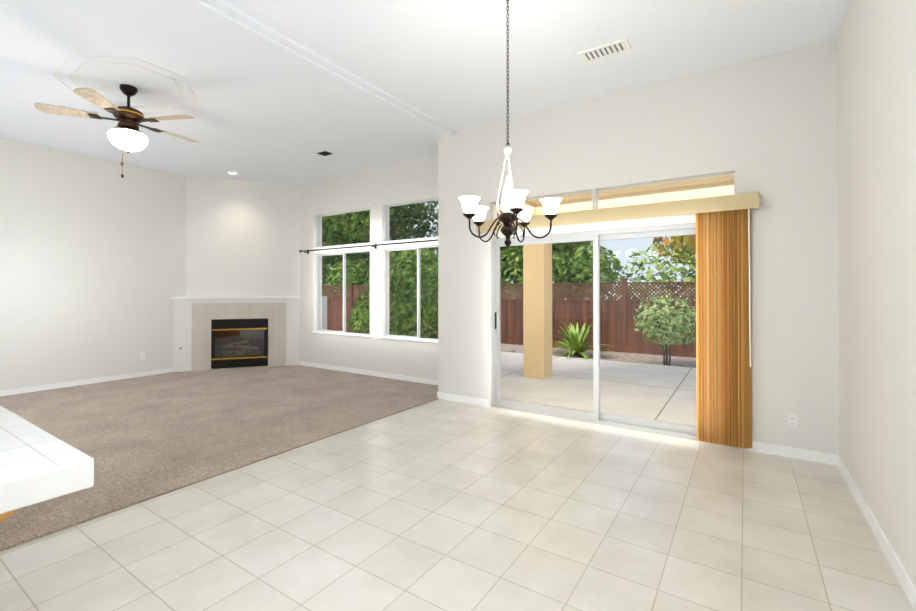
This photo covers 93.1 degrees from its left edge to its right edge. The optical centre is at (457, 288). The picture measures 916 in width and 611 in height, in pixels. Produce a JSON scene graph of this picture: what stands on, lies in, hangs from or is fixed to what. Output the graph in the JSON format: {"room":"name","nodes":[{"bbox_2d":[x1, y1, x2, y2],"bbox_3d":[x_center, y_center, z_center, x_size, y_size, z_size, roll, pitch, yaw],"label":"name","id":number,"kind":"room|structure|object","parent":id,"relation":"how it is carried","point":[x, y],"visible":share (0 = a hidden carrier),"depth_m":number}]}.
{"room":"living room","nodes":[
{"label":"living room","id":0,"kind":"room"},
{"bbox_2d":[0,138,185,390],"bbox_3d":[-6.697,-0.292,4.966,0.150,3.450,7.400,0,-1,33],"label":"wall","id":1,"kind":"structure","parent":0,"point":[92,266],"depth_m":6.50},
{"bbox_2d":[0,368,172,395],"bbox_3d":[-6.755,1.389,4.717,0.012,0.085,6.640,0,-1,33],"label":"baseboard","id":2,"kind":"structure","parent":1,"relation":"attached to","point":[118,377],"depth_m":6.45},
{"bbox_2d":[140,352,144,359],"bbox_3d":[-5.174,1.099,7.115,0.008,0.116,0.072,0,-1,33],"label":"outlet","id":3,"kind":"object","parent":1,"relation":"attached to","point":[142,355],"visible":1,"depth_m":7.12},
{"bbox_2d":[186,176,326,329],"bbox_3d":[-3.983,-0.268,8.198,2.898,3.450,0.500,0,0,-17],"label":"wall","id":4,"kind":"structure","parent":0,"point":[242,238],"depth_m":7.95},
{"bbox_2d":[297,154,437,379],"bbox_3d":[-1.457,-0.274,7.329,3.785,3.450,0.180,0,-1,33],"label":"wall","id":5,"kind":"structure","parent":0,"point":[377,190],"depth_m":7.22},
{"bbox_2d":[311,331,370,336],"bbox_3d":[-2.055,0.795,7.626,1.490,0.025,0.090,0,-1,33],"label":"window sill","id":6,"kind":"structure","parent":5,"relation":"attached to","point":[312,331],"depth_m":7.60},
{"bbox_2d":[317,208,369,334],"bbox_3d":[-2.014,-0.287,7.697,1.426,2.146,0.060,0,-1,33],"label":"window","id":7,"kind":"structure","parent":5,"relation":"in","point":[344,316],"depth_m":7.75},
{"bbox_2d":[299,239,437,253],"bbox_3d":[-1.467,-0.698,7.170,3.564,0.080,0.098,0,-1,33],"label":"curtain rod","id":8,"kind":"object","parent":5,"relation":"attached to","point":[374,246],"visible":0.73,"depth_m":7.14},
{"bbox_2d":[300,361,437,384],"bbox_3d":[-1.460,1.407,7.203,3.665,0.085,0.012,0,-1,33],"label":"baseboard","id":9,"kind":"structure","parent":5,"relation":"attached to","point":[400,377],"depth_m":7.16},
{"bbox_2d":[379,337,437,342],"bbox_3d":[-0.654,0.789,6.700,1.450,0.025,0.090,0,-1,33],"label":"window sill","id":10,"kind":"structure","parent":5,"relation":"attached to","point":[420,340],"depth_m":6.70},
{"bbox_2d":[384,198,437,340],"bbox_3d":[-0.613,-0.293,6.770,1.386,2.146,0.060,0,-1,33],"label":"window","id":11,"kind":"structure","parent":5,"relation":"in","point":[386,309],"depth_m":6.93},
{"bbox_2d":[0,0,849,183],"bbox_3d":[-2.588,-2.106,3.012,9.175,0.150,8.650,0,-1,33],"label":"ceiling","id":12,"kind":"structure","parent":0,"point":[257,116],"depth_m":3.92},
{"bbox_2d":[34,84,198,177],"bbox_3d":[-3.303,-1.555,4.392,1.333,0.931,1.320,0,-1,33],"label":"ceiling fan","id":13,"kind":"object","parent":12,"relation":"hanging from","point":[126,134],"visible":1,"depth_m":4.25},
{"bbox_2d":[52,56,196,111],"bbox_3d":[-3.304,-2.018,4.354,1.408,0.006,1.014,0,-1,33],"label":"trim","id":14,"kind":"structure","parent":12,"relation":"attached to","point":[74,72],"depth_m":4.07},
{"bbox_2d":[152,0,456,139],"bbox_3d":[-2.288,-2.008,2.436,0.360,0.055,7.720,0,-1,33],"label":"beam","id":15,"kind":"structure","parent":12,"relation":"attached to","point":[223,18],"depth_m":3.73},
{"bbox_2d":[314,150,335,156],"bbox_3d":[-1.961,-1.999,6.403,0.240,0.014,0.200,0,-1,33],"label":"ceiling vent","id":16,"kind":"object","parent":12,"relation":"in","point":[325,153],"visible":1,"depth_m":6.39},
{"bbox_2d":[458,0,561,248],"bbox_3d":[0.349,-1.148,2.969,0.688,1.764,0.667,0,-1,33],"label":"chandelier","id":17,"kind":"object","parent":12,"relation":"hanging from","point":[512,204],"visible":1,"depth_m":2.90},
{"bbox_2d":[578,38,630,62],"bbox_3d":[1.242,-2.017,3.686,0.400,0.018,0.180,0,-1,33],"label":"ceiling vent","id":18,"kind":"object","parent":12,"relation":"in","point":[608,49],"visible":1,"depth_m":3.67},
{"bbox_2d":[0,399,913,610],"bbox_3d":[-0.668,1.457,1.447,3.975,0.100,7.900,0,-1,33],"label":"floor","id":19,"kind":"structure","parent":0,"point":[441,505],"depth_m":2.51},
{"bbox_2d":[0,406,93,522],"bbox_3d":[-2.473,0.947,1.427,2.590,0.920,1.270,0,-1,33],"label":"countertop","id":20,"kind":"structure","parent":19,"relation":"on","point":[37,464],"depth_m":1.21},
{"bbox_2d":[0,365,438,550],"bbox_3d":[-4.254,1.470,4.070,4.900,0.114,8.320,0,-1,33],"label":"floor carpet","id":21,"kind":"object","parent":19,"relation":"on","point":[141,439],"visible":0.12,"depth_m":4.67},
{"bbox_2d":[171,297,300,371],"bbox_3d":[-3.962,0.800,7.846,1.222,1.310,1.700,0,-1,33],"label":"fireplace","id":22,"kind":"object","parent":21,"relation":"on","point":[214,333],"visible":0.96,"depth_m":7.86},
{"bbox_2d":[438,39,838,454],"bbox_3d":[1.455,-0.294,4.684,3.990,3.450,0.180,0,-1,33],"label":"wall","id":23,"kind":"structure","parent":0,"point":[765,127],"depth_m":3.93},
{"bbox_2d":[437,392,487,406],"bbox_3d":[0.047,1.395,5.487,0.767,0.085,0.012,0,-1,33],"label":"baseboard","id":24,"kind":"structure","parent":23,"relation":"attached to","point":[445,396],"depth_m":5.47},
{"bbox_2d":[492,223,729,445],"bbox_3d":[1.481,0.407,4.647,2.516,2.048,0.144,0,-1,33],"label":"sliding door","id":25,"kind":"structure","parent":23,"relation":"in","point":[667,428],"depth_m":4.64},
{"bbox_2d":[492,172,734,219],"bbox_3d":[1.472,-0.939,4.643,2.516,0.236,0.118,0,-1,33],"label":"transom window","id":26,"kind":"structure","parent":23,"relation":"in","point":[595,198],"depth_m":4.58},
{"bbox_2d":[476,192,758,233],"bbox_3d":[1.424,-0.752,4.524,2.810,0.135,0.124,0,-1,33],"label":"valance","id":27,"kind":"object","parent":23,"relation":"attached to","point":[715,204],"visible":0.81,"depth_m":4.19},
{"bbox_2d":[696,209,751,448],"bbox_3d":[1.425,0.300,4.517,2.750,2.190,0.085,0,-1,33],"label":"vertical blinds","id":28,"kind":"object","parent":27,"relation":"hanging from","point":[723,343],"visible":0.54,"depth_m":3.87},
{"bbox_2d":[739,441,835,464],"bbox_3d":[2.774,1.381,3.684,0.650,0.085,0.012,0,-1,33],"label":"baseboard","id":29,"kind":"structure","parent":23,"relation":"attached to","point":[815,456],"depth_m":3.65},
{"bbox_2d":[787,413,797,428],"bbox_3d":[2.821,1.114,3.658,0.072,0.116,0.008,0,-1,33],"label":"outlet","id":30,"kind":"object","parent":23,"relation":"attached to","point":[792,420],"visible":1,"depth_m":3.66},
{"bbox_2d":[836,0,915,586],"bbox_3d":[1.011,-0.326,0.260,0.150,3.450,8.050,0,-1,33],"label":"wall","id":31,"kind":"structure","parent":0,"point":[876,120],"depth_m":2.42},
{"bbox_2d":[836,454,915,610],"bbox_3d":[0.935,1.356,0.280,0.012,0.085,7.720,0,-1,33],"label":"baseboard","id":32,"kind":"structure","parent":31,"relation":"attached to","point":[904,579],"depth_m":2.36},
{"label":"outside","id":33,"kind":"structure","parent":0,"visible":0},
{"bbox_2d":[500,341,695,367],"bbox_3d":[3.034,1.736,18.808,44.000,0.200,25.150,0,-1,33],"label":"ground","id":34,"kind":"structure","parent":33,"point":[677,360],"depth_m":9.92},
{"bbox_2d":[347,299,400,333],"bbox_3d":[-2.017,0.903,11.230,1.594,1.398,1.585,0,-1,33],"label":"shrub","id":35,"kind":"object","parent":34,"relation":"on","point":[362,318],"depth_m":10.88},
{"bbox_2d":[353,285,412,327],"bbox_3d":[-2.280,0.707,13.630,2.040,1.825,1.965,0,-1,33],"label":"shrub","id":36,"kind":"object","parent":34,"relation":"on","point":[365,293],"depth_m":13.26},
{"bbox_2d":[368,238,437,338],"bbox_3d":[-1.007,0.233,9.359,1.728,2.709,1.708,0,-1,33],"label":"tree","id":37,"kind":"object","parent":34,"relation":"on","point":[401,309],"depth_m":8.88},
{"bbox_2d":[322,278,695,357],"bbox_3d":[0.626,0.676,13.089,30.440,1.835,0.140,0,-1,33],"label":"fence","id":38,"kind":"object","parent":34,"relation":"on","point":[633,336],"depth_m":11.20},
{"bbox_2d":[503,347,514,352],"bbox_3d":[1.254,1.531,10.707,0.294,0.191,0.262,0,0,0],"label":"rock","id":39,"kind":"object","parent":34,"relation":"on","point":[509,349],"depth_m":10.57},
{"bbox_2d":[322,200,695,306],"bbox_3d":[1.573,-2.828,15.755,28.886,9.082,5.009,0,-1,33],"label":"trees","id":40,"kind":"object","parent":34,"relation":"on","point":[560,264],"depth_m":13.80},
{"bbox_2d":[552,322,614,359],"bbox_3d":[2.758,1.236,10.052,1.850,0.978,2.162,0,-1,33],"label":"agave plant","id":41,"kind":"object","parent":34,"relation":"on","point":[576,339],"depth_m":10.00},
{"bbox_2d":[500,351,696,426],"bbox_3d":[0.899,1.525,7.873,16.500,0.060,4.550,0,-1,33],"label":"patio slab","id":42,"kind":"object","parent":34,"relation":"on","point":[658,399],"depth_m":6.53},
{"bbox_2d":[523,243,551,378],"bbox_3d":[1.364,0.141,7.408,0.370,2.700,0.370,0,-1,33],"label":"patio column","id":43,"kind":"structure","parent":42,"relation":"on","point":[533,320],"depth_m":7.26},
{"bbox_2d":[497,175,733,217],"bbox_3d":[2.551,-1.312,5.633,4.650,0.500,2.600,0,-1,33],"label":"roof","id":44,"kind":"structure","parent":43,"relation":"on","point":[644,194],"depth_m":6.21},
{"bbox_2d":[633,295,695,365],"bbox_3d":[4.165,0.845,8.636,1.222,1.473,1.235,0,-1,33],"label":"shrub","id":45,"kind":"object","parent":34,"relation":"on","point":[659,325],"depth_m":8.46}
]}

